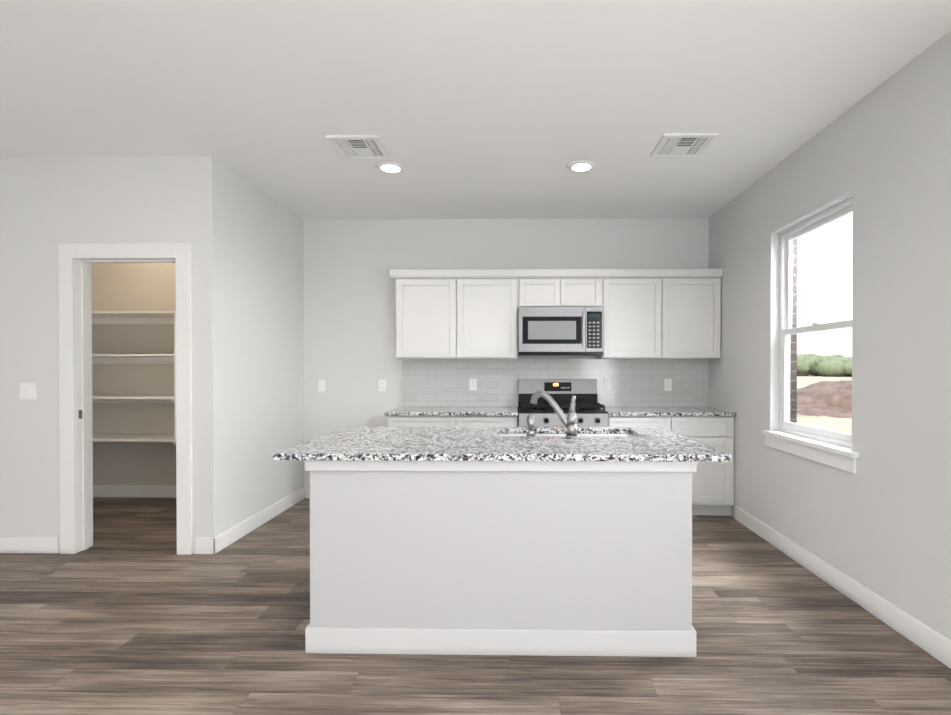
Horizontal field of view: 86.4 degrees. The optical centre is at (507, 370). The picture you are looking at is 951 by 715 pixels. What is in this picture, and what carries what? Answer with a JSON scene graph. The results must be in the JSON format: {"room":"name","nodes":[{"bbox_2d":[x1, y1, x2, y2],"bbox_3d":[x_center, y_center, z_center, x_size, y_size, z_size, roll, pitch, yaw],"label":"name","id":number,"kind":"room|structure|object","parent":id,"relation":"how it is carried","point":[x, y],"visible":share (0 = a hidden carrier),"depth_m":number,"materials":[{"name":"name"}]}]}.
{"room":"kitchen","nodes":[
{"label":"kitchen","id":0,"kind":"room"},
{"bbox_2d":[0,156,194,553],"bbox_3d":[-3.288,-0.104,3.563,2.260,2.740,0.120,0,0,1],"label":"wall","id":1,"kind":"structure","parent":0,"point":[48,205],"depth_m":3.50,"materials":[{"name":"white paint"}]},
{"bbox_2d":[20,383,36,398],"bbox_3d":[-3.319,0.142,3.500,0.116,0.115,0.010,0,0,1],"label":"light switch","id":2,"kind":"object","parent":1,"relation":"attached to","point":[28,390],"visible":1,"depth_m":3.50,"materials":[{"name":"white plastic"}]},
{"bbox_2d":[0,536,58,553],"bbox_3d":[-3.752,1.209,3.513,1.275,0.115,0.015,0,0,1],"label":"baseboard","id":3,"kind":"structure","parent":1,"relation":"attached to","point":[8,544],"depth_m":3.50,"materials":[{"name":"white paint"}]},
{"bbox_2d":[58,243,192,554],"bbox_3d":[-2.630,0.197,3.554,0.915,2.140,0.156,0,0,1],"label":"door frame","id":4,"kind":"structure","parent":1,"relation":"attached to","point":[75,261],"depth_m":3.48,"materials":[{"name":"white paint"}]},
{"bbox_2d":[193,156,303,537],"bbox_3d":[-2.081,-0.108,4.232,0.130,2.740,1.500,0,0,1],"label":"wall","id":5,"kind":"structure","parent":0,"point":[248,330],"depth_m":3.88,"materials":[{"name":"white paint"}]},
{"bbox_2d":[204,486,307,554],"bbox_3d":[-2.018,1.205,4.233,0.035,0.115,1.515,0,0,1],"label":"baseboard","id":6,"kind":"structure","parent":5,"relation":"attached to","point":[221,541],"depth_m":3.96,"materials":[{"name":"white paint"}]},
{"bbox_2d":[92,218,708,485],"bbox_3d":[-1.217,-0.113,5.030,6.600,2.740,0.125,0,0,1],"label":"wall","id":7,"kind":"structure","parent":0,"point":[349,326],"depth_m":4.97,"materials":[{"name":"white paint"}]},
{"bbox_2d":[92,311,175,443],"bbox_3d":[-3.266,0.086,4.803,2.256,1.255,0.398,0,0,1],"label":"pantry shelves","id":8,"kind":"object","parent":7,"relation":"attached to","point":[133,317],"visible":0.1,"depth_m":4.88,"materials":[{"name":"white wood"}]},
{"bbox_2d":[93,485,175,497],"bbox_3d":[-3.263,1.199,5.004,2.260,0.115,0.015,0,0,1],"label":"baseboard","id":9,"kind":"structure","parent":7,"relation":"attached to","point":[98,490],"depth_m":5.00,"materials":[{"name":"white paint"}]},
{"bbox_2d":[318,380,325,390],"bbox_3d":[-1.823,0.147,4.974,0.070,0.115,0.010,0,0,1],"label":"light switch","id":10,"kind":"object","parent":7,"relation":"attached to","point":[321,385],"visible":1,"depth_m":4.97,"materials":[{"name":"white plastic"}]},
{"bbox_2d":[379,380,385,390],"bbox_3d":[-1.228,0.147,4.965,0.070,0.115,0.007,0,0,1],"label":"outlet","id":11,"kind":"object","parent":7,"relation":"attached to","point":[382,385],"visible":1,"depth_m":4.96,"materials":[{"name":"white plastic"}]},
{"bbox_2d":[392,269,463,359],"bbox_3d":[-0.712,-0.517,4.790,0.626,0.810,0.328,0,0,1],"label":"upper cabinet","id":12,"kind":"object","parent":7,"relation":"attached to","point":[429,303],"depth_m":4.63,"materials":[{"name":"white paint"}]},
{"bbox_2d":[469,379,476,389],"bbox_3d":[-0.333,0.137,4.941,0.070,0.115,0.007,0,0,1],"label":"outlet","id":13,"kind":"object","parent":7,"relation":"attached to","point":[472,384],"visible":1,"depth_m":4.94,"materials":[{"name":"white plastic"}]},
{"bbox_2d":[464,269,519,359],"bbox_3d":[-0.208,-0.517,4.781,0.626,0.810,0.328,0,0,1],"label":"upper cabinet","id":14,"kind":"object","parent":7,"relation":"attached to","point":[485,290],"depth_m":4.62,"materials":[{"name":"white paint"}]},
{"bbox_2d":[508,269,611,355],"bbox_3d":[0.486,-0.531,4.732,0.904,0.780,0.401,0,0,1],"label":"upper cabinet","id":15,"kind":"object","parent":7,"relation":"attached to","point":[552,312],"depth_m":4.58,"materials":[{"name":"white paint"}]},
{"bbox_2d":[518,307,602,355],"bbox_3d":[0.486,-0.356,4.720,0.759,0.430,0.427,0,0,1],"label":"microwave","id":16,"kind":"object","parent":15,"relation":"in","point":[542,331],"depth_m":4.54,"materials":[{"name":"silver metal"}]},
{"bbox_2d":[603,378,610,389],"bbox_3d":[0.974,0.133,4.918,0.070,0.115,0.007,0,0,1],"label":"outlet","id":17,"kind":"object","parent":7,"relation":"attached to","point":[607,384],"visible":1,"depth_m":4.92,"materials":[{"name":"white plastic"}]},
{"bbox_2d":[596,269,671,359],"bbox_3d":[1.169,-0.516,4.757,0.602,0.810,0.328,0,0,1],"label":"upper cabinet","id":18,"kind":"object","parent":7,"relation":"attached to","point":[641,334],"depth_m":4.60,"materials":[{"name":"white paint"}]},
{"bbox_2d":[664,379,671,390],"bbox_3d":[1.562,0.138,4.908,0.070,0.115,0.007,0,0,1],"label":"outlet","id":19,"kind":"object","parent":7,"relation":"attached to","point":[667,384],"visible":1,"depth_m":4.91,"materials":[{"name":"white plastic"}]},
{"bbox_2d":[672,268,722,359],"bbox_3d":[1.649,-0.516,4.749,0.602,0.810,0.328,0,0,1],"label":"upper cabinet","id":20,"kind":"object","parent":7,"relation":"attached to","point":[696,293],"depth_m":4.59,"materials":[{"name":"white paint"}]},
{"bbox_2d":[0,497,950,714],"bbox_3d":[-1.275,1.329,1.677,6.600,0.100,6.850,0,0,1],"label":"floor","id":21,"kind":"structure","parent":0,"point":[130,611],"depth_m":2.28,"materials":[{"name":"brown wood"}]},
{"bbox_2d":[388,416,463,426],"bbox_3d":[-0.702,0.823,4.653,0.652,0.873,0.618,0,0,1],"label":"base cabinet","id":22,"kind":"object","parent":21,"relation":"on","point":[393,421],"depth_m":4.35,"materials":[{"name":"white paint"}]},
{"bbox_2d":[384,408,517,415],"bbox_3d":[-0.474,0.369,4.636,1.148,0.030,0.637,0,0,1],"label":"countertop","id":23,"kind":"structure","parent":22,"relation":"on","point":[397,411],"depth_m":4.33,"materials":[{"name":"grey stone"}]},
{"bbox_2d":[464,416,517,426],"bbox_3d":[-0.202,0.823,4.645,0.600,0.873,0.618,0,0,1],"label":"base cabinet","id":24,"kind":"object","parent":21,"relation":"on","point":[469,421],"depth_m":4.34,"materials":[{"name":"white paint"}]},
{"bbox_2d":[305,463,696,656],"bbox_3d":[-0.025,0.835,2.755,1.752,0.874,0.995,0,0,1],"label":"kitchen island","id":25,"kind":"object","parent":21,"relation":"on","point":[570,538],"depth_m":2.27,"materials":[{"name":"grey paint"}]},
{"bbox_2d":[273,427,731,462],"bbox_3d":[-0.021,0.382,2.750,2.036,0.030,1.040,0,0,1],"label":"island countertop","id":26,"kind":"structure","parent":25,"relation":"on","point":[350,444],"depth_m":2.42,"materials":[{"name":"grey stone"}]},
{"bbox_2d":[525,391,580,438],"bbox_3d":[0.249,0.242,2.823,0.284,0.249,0.180,0,0,1],"label":"faucet","id":27,"kind":"object","parent":26,"relation":"on","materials":[{"name":"silver metal"}]},
{"bbox_2d":[501,431,632,434],"bbox_3d":[0.358,0.500,2.994,0.834,0.232,0.364,0,0,1],"label":"sink","id":28,"kind":"object","parent":26,"relation":"in","point":[502,432],"depth_m":3.16,"materials":[{"name":"silver metal"}]},
{"bbox_2d":[518,379,607,426],"bbox_3d":[0.483,0.672,4.574,0.757,1.175,0.715,0,0,1],"label":"range","id":29,"kind":"object","parent":21,"relation":"on","point":[589,412],"visible":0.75,"depth_m":4.72,"materials":[{"name":"silver metal"}]},
{"bbox_2d":[608,416,679,433],"bbox_3d":[1.167,0.823,4.621,0.594,0.873,0.618,0,0,1],"label":"base cabinet","id":30,"kind":"object","parent":21,"relation":"on","point":[672,423],"depth_m":4.31,"materials":[{"name":"white paint"}]},
{"bbox_2d":[680,416,733,515],"bbox_3d":[1.643,0.823,4.613,0.610,0.873,0.618,0,0,1],"label":"base cabinet","id":31,"kind":"object","parent":21,"relation":"on","point":[713,482],"depth_m":4.31,"materials":[{"name":"white paint"}]},
{"bbox_2d":[601,408,735,415],"bbox_3d":[1.408,0.370,4.603,1.080,0.030,0.637,0,0,1],"label":"countertop","id":32,"kind":"structure","parent":31,"relation":"on","point":[611,411],"depth_m":4.29,"materials":[{"name":"grey stone"}]},
{"bbox_2d":[0,0,950,219],"bbox_3d":[-1.275,-1.511,1.659,6.600,0.100,6.850,0,0,1],"label":"ceiling","id":33,"kind":"structure","parent":0,"point":[486,109],"depth_m":2.64,"materials":[{"name":"white paint"}]},
{"bbox_2d":[326,135,390,158],"bbox_3d":[-0.968,-1.465,3.324,0.330,0.012,0.330,0,0,1],"label":"ceiling vent","id":34,"kind":"object","parent":33,"relation":"in","point":[359,146],"visible":0.96,"depth_m":3.30,"materials":[{"name":"white metal"}]},
{"bbox_2d":[375,161,405,173],"bbox_3d":[-0.845,-1.467,3.662,0.216,0.013,0.216,0,0,1],"label":"recessed light","id":35,"kind":"object","parent":33,"relation":"in","point":[391,167],"visible":0.96,"depth_m":3.63,"materials":[{"name":"white paint"}]},
{"bbox_2d":[566,160,596,171],"bbox_3d":[0.534,-1.467,3.638,0.216,0.013,0.216,0,0,1],"label":"recessed light","id":36,"kind":"object","parent":33,"relation":"in","point":[581,165],"visible":0.96,"depth_m":3.61,"materials":[{"name":"white paint"}]},
{"bbox_2d":[650,133,717,157],"bbox_3d":[1.143,-1.465,3.297,0.330,0.012,0.330,0,0,1],"label":"ceiling vent","id":37,"kind":"object","parent":33,"relation":"in","point":[683,145],"visible":1,"depth_m":3.27,"materials":[{"name":"white metal"}]},
{"bbox_2d":[708,30,950,639],"bbox_3d":[1.962,-0.091,1.612,0.125,2.740,6.600,0,0,1],"label":"wall","id":38,"kind":"structure","parent":0,"point":[878,523],"depth_m":2.64,"materials":[{"name":"grey paint"}]},
{"bbox_2d":[790,238,796,422],"bbox_3d":[2.051,-0.091,1.673,0.049,3.340,6.725,0,0,1],"label":"brick wall","id":39,"kind":"structure","parent":38,"relation":"attached to","point":[793,397],"depth_m":3.68,"materials":[{"name":"brown brick"}]},
{"bbox_2d":[762,430,858,473],"bbox_3d":[1.941,0.505,3.267,0.095,0.117,1.020,0,0,1],"label":"window sill","id":40,"kind":"structure","parent":38,"relation":"attached to","point":[838,457],"depth_m":3.14,"materials":[{"name":"white paint"}]},
{"bbox_2d":[779,197,852,448],"bbox_3d":[2.017,-0.277,3.260,0.073,1.450,0.900,0,0,1],"label":"window","id":41,"kind":"structure","parent":38,"relation":"in","point":[816,222],"depth_m":3.50,"materials":[{"name":"white plastic"}]},
{"bbox_2d":[735,506,950,668],"bbox_3d":[1.886,1.224,1.322,0.015,0.115,5.940,0,0,1],"label":"baseboard","id":42,"kind":"structure","parent":38,"relation":"attached to","point":[930,641],"depth_m":2.72,"materials":[{"name":"white paint"}]},
{"label":"outside","id":43,"kind":"structure","parent":0,"visible":0},
{"bbox_2d":[797,375,851,433],"bbox_3d":[87.096,1.274,63.457,167.875,0.100,210.000,0,0,1],"label":"ground","id":44,"kind":"structure","parent":43,"point":[832,421],"depth_m":15.85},
{"bbox_2d":[797,380,851,417],"bbox_3d":[14.599,1.389,22.254,11.230,2.007,12.728,0,0,1],"label":"dirt mound","id":45,"kind":"object","parent":44,"relation":"on","point":[821,394],"depth_m":18.44,"materials":[{"name":"brown soil"}]},
{"bbox_2d":[797,353,851,376],"bbox_3d":[61.883,-0.934,101.101,45.842,5.333,41.315,0,0,1],"label":"trees","id":46,"kind":"object","parent":44,"relation":"on","point":[803,363],"depth_m":90.11,"materials":[{"name":"green plant"}]}
]}

